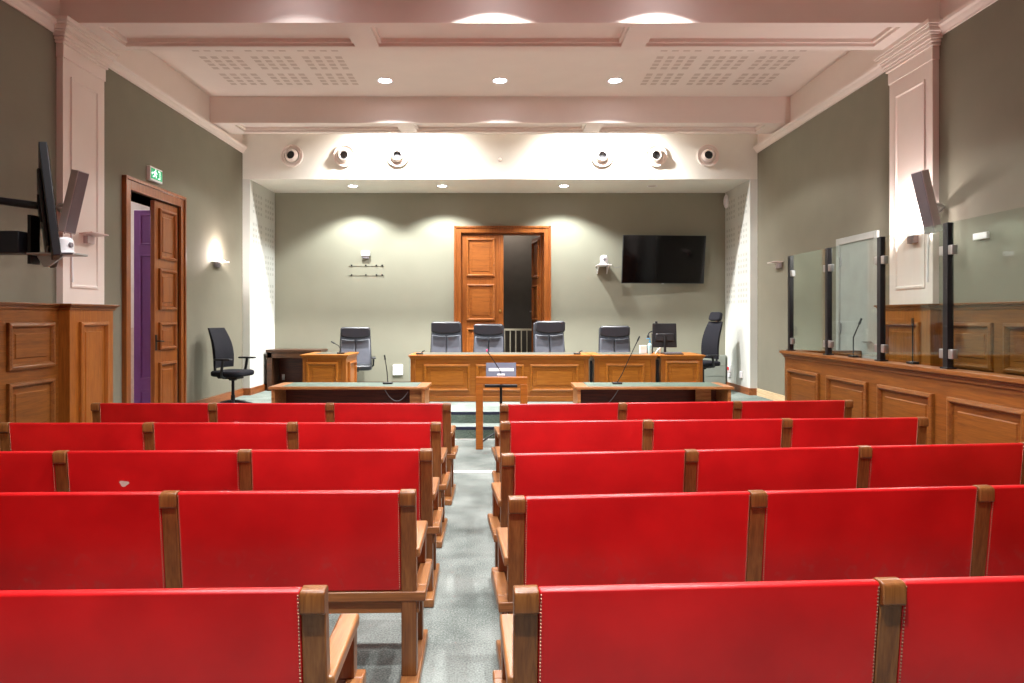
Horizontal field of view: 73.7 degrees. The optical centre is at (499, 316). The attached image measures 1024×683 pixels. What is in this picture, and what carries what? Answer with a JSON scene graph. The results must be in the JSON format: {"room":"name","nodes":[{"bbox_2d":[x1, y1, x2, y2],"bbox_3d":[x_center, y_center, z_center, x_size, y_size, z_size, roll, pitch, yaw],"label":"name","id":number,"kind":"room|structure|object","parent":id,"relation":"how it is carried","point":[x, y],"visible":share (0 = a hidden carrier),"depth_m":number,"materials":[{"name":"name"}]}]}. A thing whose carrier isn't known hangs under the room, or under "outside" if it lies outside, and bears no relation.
{"room":"courtroom","nodes":[
{"label":"courtroom","id":0,"kind":"room"},
{"bbox_2d":[0,0,242,402],"bbox_3d":[-4.610,-0.850,4.750,0.400,5.000,16.500,0,0,0],"label":"wall","id":1,"kind":"structure","parent":0,"point":[141,131],"depth_m":8.33,"materials":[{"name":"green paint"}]},
{"bbox_2d":[2,0,57,31],"bbox_3d":[-4.370,-2.865,1.680,0.080,0.120,10.360,0,0,0],"label":"trim","id":2,"kind":"structure","parent":1,"relation":"attached to","point":[28,8],"depth_m":6.41,"materials":[{"name":"white paint"}]},
{"bbox_2d":[0,142,60,267],"bbox_3d":[-3.755,-0.805,5.110,0.762,0.770,1.546,0,0,-34],"label":"wall screen","id":3,"kind":"object","parent":1,"relation":"attached to","point":[45,204],"visible":0.91,"depth_m":4.69,"materials":[{"name":"black plastic"}]},
{"bbox_2d":[0,231,26,254],"bbox_3d":[-3.930,-0.695,5.270,0.500,0.410,0.260,0,0,0],"label":"box","id":4,"kind":"object","parent":3,"relation":"attached to","point":[11,242],"visible":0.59,"depth_m":5.22,"materials":[{"name":"black plastic"}]},
{"bbox_2d":[27,215,87,266],"bbox_3d":[-3.280,-0.559,5.050,0.360,0.380,0.180,0,0,0],"label":"wall mount","id":5,"kind":"object","parent":3,"relation":"attached to","point":[34,256],"visible":0.98,"depth_m":5.04,"materials":[{"name":"metal"}]},
{"bbox_2d":[59,237,74,252],"bbox_3d":[-3.216,-0.531,5.050,0.131,0.122,0.130,0,0,0],"label":"camera","id":6,"kind":"object","parent":5,"relation":"on","point":[66,243],"visible":0.74,"depth_m":5.01,"materials":[{"name":"white plastic"}]},
{"bbox_2d":[0,302,119,450],"bbox_3d":[-4.270,0.760,1.960,0.280,1.780,10.920,0,0,0],"label":"wainscoting","id":7,"kind":"structure","parent":1,"relation":"attached to","point":[56,359],"depth_m":6.51,"materials":[{"name":"brown wood"}]},
{"bbox_2d":[55,169,88,281],"bbox_3d":[-4.182,-0.873,6.599,0.558,1.058,0.208,0,0,39],"label":"wall speaker","id":8,"kind":"object","parent":1,"relation":"attached to","point":[70,210],"visible":0.98,"depth_m":6.46,"materials":[{"name":"grey plastic"}]},
{"bbox_2d":[65,172,88,233],"bbox_3d":[-4.006,-1.082,6.471,0.177,0.576,0.086,0,0,0],"label":"grille","id":9,"kind":"object","parent":8,"relation":"attached to","point":[76,188],"depth_m":6.46,"materials":[{"name":"grey plastic"}]},
{"bbox_2d":[52,15,120,304],"bbox_3d":[-4.317,-1.500,7.145,0.185,2.900,0.950,0,0,0],"label":"pilaster","id":10,"kind":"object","parent":1,"relation":"attached to","point":[83,58],"depth_m":7.07,"materials":[{"name":"white paint"}]},
{"bbox_2d":[79,231,108,243],"bbox_3d":[-4.271,-0.826,7.180,0.149,0.112,0.300,0,0,0],"label":"wall sconce","id":11,"kind":"object","parent":1,"relation":"attached to","point":[90,239],"visible":1,"depth_m":7.15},
{"bbox_2d":[122,175,186,402],"bbox_3d":[-4.662,-0.005,8.730,0.615,3.310,1.530,0,0,0],"label":"door","id":12,"kind":"structure","parent":1,"relation":"in","point":[155,229],"depth_m":9.10,"materials":[{"name":"brown wood"}]},
{"bbox_2d":[147,166,161,183],"bbox_3d":[-4.384,-1.801,8.671,0.053,0.176,0.310,0,0,0],"label":"exit sign","id":13,"kind":"object","parent":1,"relation":"attached to","point":[154,174],"visible":1,"depth_m":8.62,"materials":[{"name":"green plastic"}]},
{"bbox_2d":[109,59,246,152],"bbox_3d":[-4.370,-2.865,9.600,0.080,0.120,4.200,0,0,0],"label":"trim","id":14,"kind":"structure","parent":1,"relation":"attached to","point":[117,66],"depth_m":9.09,"materials":[{"name":"white paint"}]},
{"bbox_2d":[191,388,242,402],"bbox_3d":[-4.400,1.280,10.650,0.020,0.120,2.060,0,0,0],"label":"baseboard","id":15,"kind":"structure","parent":1,"relation":"attached to","point":[225,396],"depth_m":10.74,"materials":[{"name":"brown wood"}]},
{"bbox_2d":[213,260,228,267],"bbox_3d":[-4.335,-0.828,10.600,0.150,0.115,0.300,0,0,0],"label":"wall sconce","id":16,"kind":"object","parent":1,"relation":"attached to","point":[217,263],"visible":1,"depth_m":10.54,"materials":[{"name":"grey plastic"}]},
{"bbox_2d":[131,201,149,402],"bbox_3d":[-7.040,-0.350,10.500,0.320,4.000,8.000,0,0,0],"label":"wall","id":17,"kind":"structure","parent":0,"point":[134,206],"depth_m":12.82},
{"bbox_2d":[243,179,274,387],"bbox_3d":[-4.346,-0.510,12.350,0.128,3.700,1.300,0,0,0],"label":"wall","id":18,"kind":"structure","parent":0,"point":[258,201],"depth_m":12.07,"materials":[{"name":"paint"}]},
{"bbox_2d":[251,383,266,394],"bbox_3d":[-4.275,1.280,12.350,0.020,0.120,1.300,0,0,0],"label":"baseboard","id":19,"kind":"structure","parent":18,"relation":"attached to","point":[254,390],"depth_m":12.06,"materials":[{"name":"brown wood"}]},
{"bbox_2d":[329,440,500,682],"bbox_3d":[0.000,1.700,2.900,9.020,0.100,12.800,0,0,0],"label":"floor","id":20,"kind":"structure","parent":0,"point":[463,623],"depth_m":3.83,"materials":[{"name":"grey carpet"}]},
{"bbox_2d":[0,585,365,682],"bbox_3d":[-2.082,1.205,2.088,3.253,0.890,0.575,0,0,-2],"label":"bench","id":21,"kind":"object","parent":20,"relation":"on","point":[246,634],"visible":1,"depth_m":1.91,"materials":[{"name":"leather"}]},
{"bbox_2d":[0,489,431,682],"bbox_3d":[-1.962,1.205,3.182,3.253,0.890,0.575,0,0,-1],"label":"bench","id":22,"kind":"object","parent":20,"relation":"on","point":[368,547],"visible":0.9,"depth_m":2.99,"materials":[{"name":"leather"}]},
{"bbox_2d":[0,448,442,607],"bbox_3d":[-1.983,1.205,4.114,3.253,0.890,0.575,0,0,-2],"label":"bench","id":23,"kind":"object","parent":20,"relation":"on","point":[242,469],"visible":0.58,"depth_m":3.91,"materials":[{"name":"leather"}]},
{"bbox_2d":[0,422,449,547],"bbox_3d":[-2.016,1.205,5.147,3.253,0.890,0.575,0,0,0],"label":"bench","id":24,"kind":"object","parent":20,"relation":"on","point":[146,435],"visible":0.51,"depth_m":4.93,"materials":[{"name":"brown wood"}]},
{"bbox_2d":[91,403,457,504],"bbox_3d":[-2.022,1.205,6.263,3.253,0.890,0.575,0,0,0],"label":"bench","id":25,"kind":"object","parent":20,"relation":"on","point":[101,412],"visible":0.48,"depth_m":6.04,"materials":[{"name":"leather"}]},
{"bbox_2d":[268,382,431,402],"bbox_3d":[-1.920,1.264,8.900,2.000,0.773,0.600,0,0,0],"label":"table","id":26,"kind":"object","parent":20,"relation":"on","point":[285,392],"visible":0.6,"depth_m":9.10,"materials":[{"name":"brown wood"}]},
{"bbox_2d":[454,470,495,472],"bbox_3d":[0.000,1.647,7.280,6.800,0.005,0.080,0,0,0],"label":"trim","id":27,"kind":"structure","parent":20,"relation":"on","point":[455,471],"depth_m":7.27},
{"bbox_2d":[455,430,494,437],"bbox_3d":[0.000,1.580,9.236,8.820,0.120,0.007,0,0,0],"label":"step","id":28,"kind":"structure","parent":20,"relation":"on","point":[458,433],"depth_m":9.23,"materials":[{"name":"stone"}]},
{"bbox_2d":[451,415,499,422],"bbox_3d":[0.000,1.430,9.616,8.820,0.120,0.007,0,0,0],"label":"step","id":29,"kind":"structure","parent":20,"relation":"on","point":[454,418],"depth_m":9.61,"materials":[{"name":"carpet"}]},
{"bbox_2d":[483,363,516,441],"bbox_3d":[-0.014,1.121,8.896,0.561,1.054,0.472,0,0,0],"label":"music stand","id":30,"kind":"object","parent":20,"relation":"on","point":[509,369],"visible":0.58,"depth_m":8.83,"materials":[{"name":"black metal"}]},
{"bbox_2d":[485,384,516,387],"bbox_3d":[0.013,0.891,8.855,0.420,0.033,0.130,0,0,0],"label":"tray","id":31,"kind":"object","parent":30,"relation":"on","point":[486,385],"depth_m":8.79,"materials":[{"name":"black metal"}]},
{"bbox_2d":[476,377,526,449],"bbox_3d":[0.021,1.200,8.550,0.642,0.900,0.100,0,0,0],"label":"stand","id":32,"kind":"object","parent":20,"relation":"on","point":[480,381],"visible":0.86,"depth_m":8.50,"materials":[{"name":"brown wood"}]},
{"bbox_2d":[571,382,733,402],"bbox_3d":[1.950,1.264,8.900,2.000,0.773,0.600,0,0,0],"label":"table","id":33,"kind":"object","parent":20,"relation":"on","point":[583,392],"visible":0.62,"depth_m":9.10,"materials":[{"name":"brown wood"}]},
{"bbox_2d":[612,336,639,383],"bbox_3d":[1.657,0.563,8.950,0.364,0.628,0.100,0,0,0],"label":"desk microphone","id":34,"kind":"object","parent":33,"relation":"on","point":[617,382],"visible":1,"depth_m":8.95,"materials":[{"name":"black plastic"}]},
{"bbox_2d":[491,400,852,460],"bbox_3d":[1.594,1.205,6.335,3.322,0.890,0.575,0,0,-5],"label":"bench","id":35,"kind":"object","parent":20,"relation":"on","point":[812,408],"visible":0.41,"depth_m":6.11,"materials":[{"name":"brown wood"}]},
{"bbox_2d":[492,417,928,481],"bbox_3d":[1.607,1.205,5.302,3.322,0.890,0.575,0,0,-4],"label":"bench","id":36,"kind":"object","parent":20,"relation":"on","point":[646,434],"visible":0.41,"depth_m":5.08,"materials":[{"name":"brown wood"}]},
{"bbox_2d":[487,442,1023,614],"bbox_3d":[1.598,1.205,4.187,3.322,0.890,0.575,0,0,-6],"label":"bench","id":37,"kind":"object","parent":20,"relation":"on","point":[939,465],"visible":0.42,"depth_m":3.96,"materials":[{"name":"leather"}]},
{"bbox_2d":[491,485,1023,669],"bbox_3d":[1.633,1.205,3.248,3.322,0.890,0.575,0,0,-5],"label":"bench","id":38,"kind":"object","parent":20,"relation":"on","point":[974,530],"visible":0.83,"depth_m":3.00,"materials":[{"name":"leather"}]},
{"bbox_2d":[493,576,1023,682],"bbox_3d":[1.646,1.205,2.225,3.322,0.890,0.575,0,0,-3],"label":"bench","id":39,"kind":"object","parent":20,"relation":"on","point":[877,629],"visible":1,"depth_m":1.96,"materials":[{"name":"leather"}]},
{"bbox_2d":[779,350,1023,444],"bbox_3d":[3.920,1.030,2.670,0.940,1.240,11.540,0,0,0],"label":"enclosure","id":40,"kind":"object","parent":20,"relation":"on","point":[961,406],"visible":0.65,"depth_m":5.65,"materials":[{"name":"brown wood"}]},
{"bbox_2d":[848,318,861,356],"bbox_3d":[3.626,0.210,6.950,0.122,0.399,0.100,0,0,0],"label":"desk microphone","id":41,"kind":"object","parent":40,"relation":"on","point":[860,320],"visible":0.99,"depth_m":6.94,"materials":[{"name":"black plastic"}]},
{"bbox_2d":[786,209,1019,372],"bbox_3d":[3.550,-0.168,6.433,0.080,1.155,3.905,0,0,0],"label":"glass screen","id":42,"kind":"object","parent":40,"relation":"on","point":[948,250],"visible":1,"depth_m":6.33,"materials":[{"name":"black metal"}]},
{"bbox_2d":[906,318,918,363],"bbox_3d":[3.595,0.209,5.950,0.060,0.400,0.100,0,0,0],"label":"desk microphone","id":43,"kind":"object","parent":40,"relation":"on","point":[912,319],"visible":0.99,"depth_m":5.95,"materials":[{"name":"black plastic"}]},
{"bbox_2d":[451,423,498,438],"bbox_3d":[0.000,1.620,9.430,8.820,0.260,0.380,0,0,0],"label":"step","id":44,"kind":"structure","parent":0,"point":[456,424],"depth_m":9.38,"materials":[{"name":"carpet"}]},
{"bbox_2d":[275,193,724,381],"bbox_3d":[0.000,-0.400,13.125,9.200,4.100,0.250,0,0,0],"label":"wall","id":45,"kind":"structure","parent":0,"point":[318,235],"depth_m":13.00,"materials":[{"name":"paint"}]},
{"bbox_2d":[361,251,369,258],"bbox_3d":[-2.550,-1.179,12.965,0.160,0.135,0.070,0,0,0],"label":"wall sensor","id":46,"kind":"object","parent":45,"relation":"attached to","point":[365,254],"visible":1,"depth_m":12.93,"materials":[{"name":"white plastic"}]},
{"bbox_2d":[348,274,383,275],"bbox_3d":[-2.550,-0.799,12.989,0.680,0.030,0.021,0,0,0],"label":"wall rail","id":47,"kind":"object","parent":45,"relation":"attached to","point":[348,274],"visible":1,"depth_m":12.99,"materials":[{"name":"black metal"}]},
{"bbox_2d":[393,365,402,374],"bbox_3d":[-1.941,1.007,12.985,0.190,0.194,0.030,0,0,0],"label":"wall socket","id":48,"kind":"object","parent":45,"relation":"attached to","point":[397,369],"visible":1,"depth_m":12.97,"materials":[{"name":"white plastic"}]},
{"bbox_2d":[454,226,550,351],"bbox_3d":[0.048,-0.195,13.419,1.840,3.070,0.948,0,0,0],"label":"door","id":49,"kind":"structure","parent":45,"relation":"in","point":[478,250],"depth_m":13.02,"materials":[{"name":"brown wood"}]},
{"bbox_2d":[595,264,611,273],"bbox_3d":[1.941,-0.899,12.818,0.260,0.158,0.355,0,0,0],"label":"shelf","id":50,"kind":"object","parent":45,"relation":"attached to","point":[597,265],"visible":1,"depth_m":12.82,"materials":[{"name":"white plastic"}]},
{"bbox_2d":[600,255,607,263],"bbox_3d":[1.941,-1.069,12.748,0.170,0.177,0.175,0,0,0],"label":"camera","id":51,"kind":"object","parent":50,"relation":"on","point":[603,259],"visible":0.9,"depth_m":12.69,"materials":[{"name":"white plastic"}]},
{"bbox_2d":[621,235,705,283],"bbox_3d":[3.046,-1.068,12.832,1.564,0.904,0.351,0,0,-4],"label":"wall screen","id":52,"kind":"object","parent":45,"relation":"attached to","point":[662,259],"visible":1,"depth_m":12.72,"materials":[{"name":"black plastic"}]},
{"bbox_2d":[149,50,850,96],"bbox_3d":[0.000,-3.449,4.800,9.620,0.203,17.000,0,0,0],"label":"ceiling","id":53,"kind":"structure","parent":0,"point":[218,73],"depth_m":9.32,"materials":[{"name":"paint"}]},
{"bbox_2d":[377,78,392,83],"bbox_3d":[-1.630,-3.345,9.680,0.230,0.008,0.230,0,0,0],"label":"recessed light","id":54,"kind":"object","parent":53,"relation":"in","point":[380,80],"visible":1,"depth_m":9.67,"materials":[{"name":"white plastic"}]},
{"bbox_2d":[492,78,507,83],"bbox_3d":[0.000,-3.345,9.680,0.230,0.008,0.230,0,0,0],"label":"recessed light","id":55,"kind":"object","parent":53,"relation":"in","point":[496,80],"visible":1,"depth_m":9.67,"materials":[{"name":"white"}]},
{"bbox_2d":[607,78,622,83],"bbox_3d":[1.630,-3.345,9.680,0.230,0.008,0.230,0,0,0],"label":"recessed light","id":56,"kind":"object","parent":53,"relation":"in","point":[612,80],"visible":1,"depth_m":9.67,"materials":[{"name":"white"}]},
{"bbox_2d":[243,134,756,192],"bbox_3d":[0.000,-2.855,12.475,8.820,0.990,1.550,0,0,0],"label":"wall header","id":57,"kind":"structure","parent":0,"point":[465,163],"depth_m":11.70,"materials":[{"name":"paint"}]},
{"bbox_2d":[280,144,302,166],"bbox_3d":[-3.560,-2.760,11.647,0.386,0.386,0.106,0,0,0],"label":"air vent","id":58,"kind":"object","parent":57,"relation":"in","point":[289,153],"visible":1,"depth_m":11.66,"materials":[{"name":"white paint"}]},
{"bbox_2d":[333,144,355,166],"bbox_3d":[-2.660,-2.760,11.650,0.386,0.386,0.100,0,0,0],"label":"air vent","id":59,"kind":"object","parent":57,"relation":"in","point":[342,153],"visible":1,"depth_m":11.66,"materials":[{"name":"white paint"}]},
{"bbox_2d":[386,144,408,166],"bbox_3d":[-1.750,-2.760,11.648,0.386,0.386,0.104,0,0,0],"label":"air vent","id":60,"kind":"object","parent":57,"relation":"in","point":[395,152],"visible":1,"depth_m":11.66,"materials":[{"name":"white paint"}]},
{"bbox_2d":[591,144,613,166],"bbox_3d":[1.750,-2.760,11.645,0.386,0.386,0.110,0,0,0],"label":"air vent","id":61,"kind":"object","parent":57,"relation":"in","point":[604,152],"visible":1,"depth_m":11.66,"materials":[{"name":"white paint"}]},
{"bbox_2d":[645,144,667,166],"bbox_3d":[2.670,-2.760,11.645,0.386,0.386,0.110,0,0,0],"label":"air vent","id":62,"kind":"object","parent":57,"relation":"in","point":[658,152],"visible":1,"depth_m":11.66,"materials":[{"name":"white paint"}]},
{"bbox_2d":[697,144,719,166],"bbox_3d":[3.560,-2.760,11.647,0.386,0.386,0.106,0,0,0],"label":"air vent","id":63,"kind":"object","parent":57,"relation":"in","point":[710,153],"visible":1,"depth_m":11.66,"materials":[{"name":"white paint"}]},
{"bbox_2d":[230,390,773,411],"bbox_3d":[0.000,1.545,12.610,8.820,0.410,5.980,0,0,0],"label":"platform","id":64,"kind":"object","parent":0,"point":[265,396],"visible":0.14,"depth_m":10.70,"materials":[{"name":"carpet"}]},
{"bbox_2d":[208,328,255,402],"bbox_3d":[-3.953,0.750,10.011,0.669,1.179,0.650,0,0,14],"label":"office chair","id":65,"kind":"object","parent":64,"relation":"on","point":[222,348],"visible":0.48,"depth_m":9.98,"materials":[{"name":"black fabric"}]},
{"bbox_2d":[266,349,327,390],"bbox_3d":[-3.740,0.968,12.600,1.000,0.745,0.500,0,0,0],"label":"console table","id":66,"kind":"object","parent":64,"relation":"on","point":[289,362],"visible":0.64,"depth_m":12.57,"materials":[{"name":"brown wood"}]},
{"bbox_2d":[300,352,358,381],"bbox_3d":[-2.820,0.971,11.364,0.771,0.739,0.873,0,0,0],"label":"desk","id":67,"kind":"object","parent":64,"relation":"on","point":[317,366],"visible":0.65,"depth_m":10.98,"materials":[{"name":"brown wood"}]},
{"bbox_2d":[339,327,375,371],"bbox_3d":[-2.593,0.759,12.254,0.707,1.160,0.758,0,0,-12],"label":"chair","id":68,"kind":"object","parent":64,"relation":"on","point":[352,339],"visible":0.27,"depth_m":12.40,"materials":[{"name":"grey leather"}]},
{"bbox_2d":[340,339,354,351],"bbox_3d":[-2.766,0.639,12.415,0.266,0.479,0.176,0,0,-12],"label":"cushion","id":69,"kind":"object","parent":68,"relation":"on","point":[346,345],"depth_m":12.41,"materials":[{"name":"grey leather"}]},
{"bbox_2d":[356,339,370,363],"bbox_3d":[-2.500,0.639,12.471,0.266,0.479,0.176,0,0,-12],"label":"cushion","id":70,"kind":"object","parent":68,"relation":"on","point":[363,346],"depth_m":12.44,"materials":[{"name":"grey leather"}]},
{"bbox_2d":[430,322,461,351],"bbox_3d":[-0.957,0.710,12.056,0.707,1.258,0.758,0,0,-2],"label":"chair","id":71,"kind":"object","parent":64,"relation":"on","point":[445,336],"visible":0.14,"depth_m":12.22,"materials":[{"name":"grey leather"}]},
{"bbox_2d":[431,335,445,351],"bbox_3d":[-1.100,0.580,12.245,0.266,0.520,0.176,0,0,-2],"label":"cushion","id":72,"kind":"object","parent":71,"relation":"on","point":[438,342],"depth_m":12.23,"materials":[{"name":"grey leather"}]},
{"bbox_2d":[446,335,460,351],"bbox_3d":[-0.828,0.580,12.254,0.266,0.520,0.176,0,0,-2],"label":"cushion","id":73,"kind":"object","parent":71,"relation":"on","point":[453,342],"depth_m":12.24,"materials":[{"name":"grey leather"}]},
{"bbox_2d":[473,324,504,351],"bbox_3d":[-0.216,0.732,12.206,0.707,1.215,0.758,0,0,3],"label":"chair","id":74,"kind":"object","parent":64,"relation":"on","point":[490,337],"visible":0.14,"depth_m":12.37,"materials":[{"name":"grey leather"}]},
{"bbox_2d":[474,336,488,351],"bbox_3d":[-0.342,0.606,12.406,0.266,0.502,0.176,0,0,3],"label":"cushion","id":75,"kind":"object","parent":74,"relation":"on","point":[481,343],"depth_m":12.40,"materials":[{"name":"grey leather"}]},
{"bbox_2d":[489,336,502,351],"bbox_3d":[-0.070,0.606,12.392,0.266,0.502,0.176,0,0,3],"label":"cushion","id":76,"kind":"object","parent":74,"relation":"on","point":[495,342],"depth_m":12.38,"materials":[{"name":"grey leather"}]},
{"bbox_2d":[408,352,590,401],"bbox_3d":[-0.005,0.971,11.243,2.900,0.739,0.873,0,0,0],"label":"desk","id":77,"kind":"object","parent":64,"relation":"on","point":[452,375],"visible":0.75,"depth_m":10.85,"materials":[{"name":"brown wood"}]},
{"bbox_2d":[504,329,531,351],"bbox_3d":[-0.100,0.790,14.100,2.200,1.100,0.040,0,0,0],"label":"stair railing","id":78,"kind":"object","parent":64,"relation":"on","point":[510,330],"visible":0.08,"depth_m":14.09,"materials":[{"name":"beige metal"}]},
{"bbox_2d":[533,321,564,351],"bbox_3d":[0.910,0.704,12.005,0.707,1.271,0.758,0,0,-7],"label":"chair","id":79,"kind":"object","parent":64,"relation":"on","point":[548,336],"visible":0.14,"depth_m":12.16,"materials":[{"name":"grey leather"}]},
{"bbox_2d":[535,334,549,351],"bbox_3d":[0.752,0.572,12.181,0.266,0.525,0.176,0,0,-7],"label":"cushion","id":80,"kind":"object","parent":79,"relation":"on","point":[542,341],"depth_m":12.17,"materials":[{"name":"grey leather"}]},
{"bbox_2d":[549,334,564,351],"bbox_3d":[1.022,0.572,12.214,0.266,0.525,0.176,0,0,-7],"label":"cushion","id":81,"kind":"object","parent":79,"relation":"on","point":[556,341],"depth_m":12.20,"materials":[{"name":"grey leather"}]},
{"bbox_2d":[590,361,592,381],"bbox_3d":[1.455,1.018,10.890,0.044,0.645,0.044,0,0,0],"label":"cable cover","id":82,"kind":"object","parent":64,"relation":"on","point":[591,362],"visible":0.6,"depth_m":10.88,"materials":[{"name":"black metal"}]},
{"bbox_2d":[598,326,629,351],"bbox_3d":[2.039,0.747,12.056,0.707,1.184,0.758,0,0,5],"label":"chair","id":83,"kind":"object","parent":64,"relation":"on","point":[611,338],"visible":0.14,"depth_m":12.22,"materials":[{"name":"grey leather"}]},
{"bbox_2d":[599,338,613,351],"bbox_3d":[1.920,0.624,12.260,0.266,0.490,0.176,0,0,5],"label":"cushion","id":84,"kind":"object","parent":83,"relation":"on","point":[605,344],"depth_m":12.25,"materials":[{"name":"grey leather"}]},
{"bbox_2d":[615,338,629,351],"bbox_3d":[2.191,0.624,12.236,0.266,0.490,0.176,0,0,5],"label":"cushion","id":85,"kind":"object","parent":83,"relation":"on","point":[621,344],"depth_m":12.23,"materials":[{"name":"grey leather"}]},
{"bbox_2d":[586,352,657,381],"bbox_3d":[1.985,0.971,11.243,1.040,0.739,0.873,0,0,0],"label":"desk","id":86,"kind":"object","parent":64,"relation":"on","point":[607,366],"visible":0.57,"depth_m":10.85,"materials":[{"name":"brown wood"}]},
{"bbox_2d":[639,345,646,353],"bbox_3d":[2.355,0.535,11.249,0.110,0.135,0.082,0,0,0],"label":"box","id":87,"kind":"object","parent":86,"relation":"on","point":[642,348],"visible":1,"depth_m":11.21,"materials":[{"name":"white cardboard"}]},
{"bbox_2d":[656,360,658,381],"bbox_3d":[2.515,1.010,10.910,0.040,0.660,0.040,0,0,0],"label":"cable cover","id":88,"kind":"object","parent":64,"relation":"on","point":[657,361],"visible":0.56,"depth_m":10.89,"materials":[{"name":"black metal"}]},
{"bbox_2d":[652,352,705,381],"bbox_3d":[2.890,0.972,11.243,0.730,0.736,0.873,0,0,0],"label":"desk","id":89,"kind":"object","parent":64,"relation":"on","point":[688,367],"visible":0.58,"depth_m":10.85,"materials":[{"name":"brown wood"}]},
{"bbox_2d":[652,323,676,353],"bbox_3d":[2.730,0.354,11.300,0.400,0.498,0.220,0,0,6],"label":"computer monitor","id":90,"kind":"object","parent":89,"relation":"on","point":[664,335],"visible":0.86,"depth_m":11.34,"materials":[{"name":"black plastic"}]},
{"bbox_2d":[696,312,722,381],"bbox_3d":[3.638,0.624,12.118,0.669,1.430,0.650,0,0,-23],"label":"office chair","id":91,"kind":"object","parent":64,"relation":"on","point":[710,339],"visible":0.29,"depth_m":12.14,"materials":[{"name":"black fabric"}]},
{"bbox_2d":[703,355,725,383],"bbox_3d":[3.870,1.030,12.911,0.780,0.620,0.129,0,0,0],"label":"drawer unit","id":92,"kind":"object","parent":64,"relation":"on","point":[717,374],"visible":0.35,"depth_m":12.85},
{"bbox_2d":[504,236,537,351],"bbox_3d":[0.000,-0.450,15.500,6.000,4.200,0.200,0,0,0],"label":"wall","id":93,"kind":"structure","parent":0,"point":[517,249],"depth_m":15.40,"materials":[{"name":"paint"}]},
{"bbox_2d":[725,179,756,387],"bbox_3d":[4.346,-0.510,12.350,0.128,3.700,1.300,0,0,0],"label":"wall","id":94,"kind":"structure","parent":0,"point":[741,212],"depth_m":12.12,"materials":[{"name":"paint"}]},
{"bbox_2d":[726,381,748,394],"bbox_3d":[4.275,1.280,12.350,0.020,0.120,1.300,0,0,0],"label":"baseboard","id":95,"kind":"structure","parent":94,"relation":"attached to","point":[745,390],"depth_m":12.16,"materials":[{"name":"brown wood"}]},
{"bbox_2d":[757,0,1023,395],"bbox_3d":[4.610,-0.850,4.750,0.400,5.000,16.500,0,0,0],"label":"wall","id":96,"kind":"structure","parent":0,"point":[825,181],"depth_m":7.96,"materials":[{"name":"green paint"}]},
{"bbox_2d":[456,427,493,429],"bbox_3d":[0.000,1.505,9.244,8.820,0.038,0.032,0,0,0],"label":"trim","id":97,"kind":"structure","parent":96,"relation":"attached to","point":[457,428],"depth_m":9.23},
{"bbox_2d":[451,412,499,414],"bbox_3d":[0.000,1.355,9.624,8.820,0.038,0.032,0,0,0],"label":"trim","id":98,"kind":"structure","parent":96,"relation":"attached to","point":[452,413],"depth_m":9.61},
{"bbox_2d":[60,0,939,49],"bbox_3d":[0.000,-3.150,7.200,8.820,0.400,0.700,0,0,0],"label":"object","id":99,"kind":"structure","parent":96,"relation":"attached to","point":[122,24],"depth_m":6.89,"materials":[{"name":"white paint"}]},
{"bbox_2d":[210,97,789,133],"bbox_3d":[0.000,-3.150,10.690,8.820,0.400,0.620,0,0,0],"label":"ceiling beam","id":100,"kind":"structure","parent":96,"relation":"attached to","point":[232,115],"depth_m":10.38,"materials":[{"name":"white paint"}]},
{"bbox_2d":[757,388,784,400],"bbox_3d":[4.400,1.280,10.315,0.020,0.120,2.730,0,0,0],"label":"baseboard","id":101,"kind":"structure","parent":96,"relation":"attached to","point":[762,393],"depth_m":11.08,"materials":[{"name":"beige wood"}]},
{"bbox_2d":[753,64,883,152],"bbox_3d":[4.370,-2.865,9.600,0.080,0.120,4.200,0,0,0],"label":"trim","id":102,"kind":"structure","parent":96,"relation":"attached to","point":[876,70],"depth_m":9.19,"materials":[{"name":"white paint"}]},
{"bbox_2d":[836,230,879,358],"bbox_3d":[4.375,0.320,8.415,0.070,2.660,0.970,0,0,0],"label":"door","id":103,"kind":"structure","parent":96,"relation":"in","point":[856,271],"depth_m":8.43,"materials":[{"name":"metal"}]},
{"bbox_2d":[873,18,942,304],"bbox_3d":[4.317,-1.500,7.240,0.185,2.900,1.000,0,0,0],"label":"pilaster","id":104,"kind":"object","parent":96,"relation":"attached to","point":[911,63],"depth_m":7.19,"materials":[{"name":"white paint"}]},
{"bbox_2d":[893,232,922,243],"bbox_3d":[4.270,-0.828,7.150,0.150,0.115,0.300,0,0,0],"label":"wall sconce","id":105,"kind":"object","parent":96,"relation":"attached to","point":[912,237],"visible":1,"depth_m":7.11,"materials":[{"name":"grey plastic"}]},
{"bbox_2d":[911,169,944,281],"bbox_3d":[4.182,-0.873,6.599,0.558,1.058,0.208,0,0,-39],"label":"wall speaker","id":106,"kind":"object","parent":96,"relation":"attached to","point":[929,210],"visible":1,"depth_m":6.46,"materials":[{"name":"grey plastic"}]},
{"bbox_2d":[911,172,934,233],"bbox_3d":[4.006,-1.082,6.471,0.177,0.576,0.086,0,0,0],"label":"grille","id":107,"kind":"object","parent":106,"relation":"attached to","point":[923,188],"depth_m":6.46,"materials":[{"name":"grey plastic"}]},
{"bbox_2d":[874,301,1023,375],"bbox_3d":[4.270,0.760,2.025,0.280,1.780,11.050,0,0,0],"label":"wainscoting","id":108,"kind":"structure","parent":96,"relation":"attached to","point":[987,335],"depth_m":6.25,"materials":[{"name":"brown wood"}]},
{"bbox_2d":[938,0,997,34],"bbox_3d":[4.370,-2.865,1.680,0.080,0.120,10.360,0,0,0],"label":"trim","id":109,"kind":"structure","parent":96,"relation":"attached to","point":[971,8],"depth_m":6.44,"materials":[{"name":"white paint"}]},
{"bbox_2d":[973,232,989,239],"bbox_3d":[4.395,-0.740,6.240,0.030,0.060,0.180,0,0,0],"label":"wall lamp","id":110,"kind":"object","parent":96,"relation":"attached to","point":[983,235],"visible":1,"depth_m":6.21,"materials":[{"name":"white plastic"}]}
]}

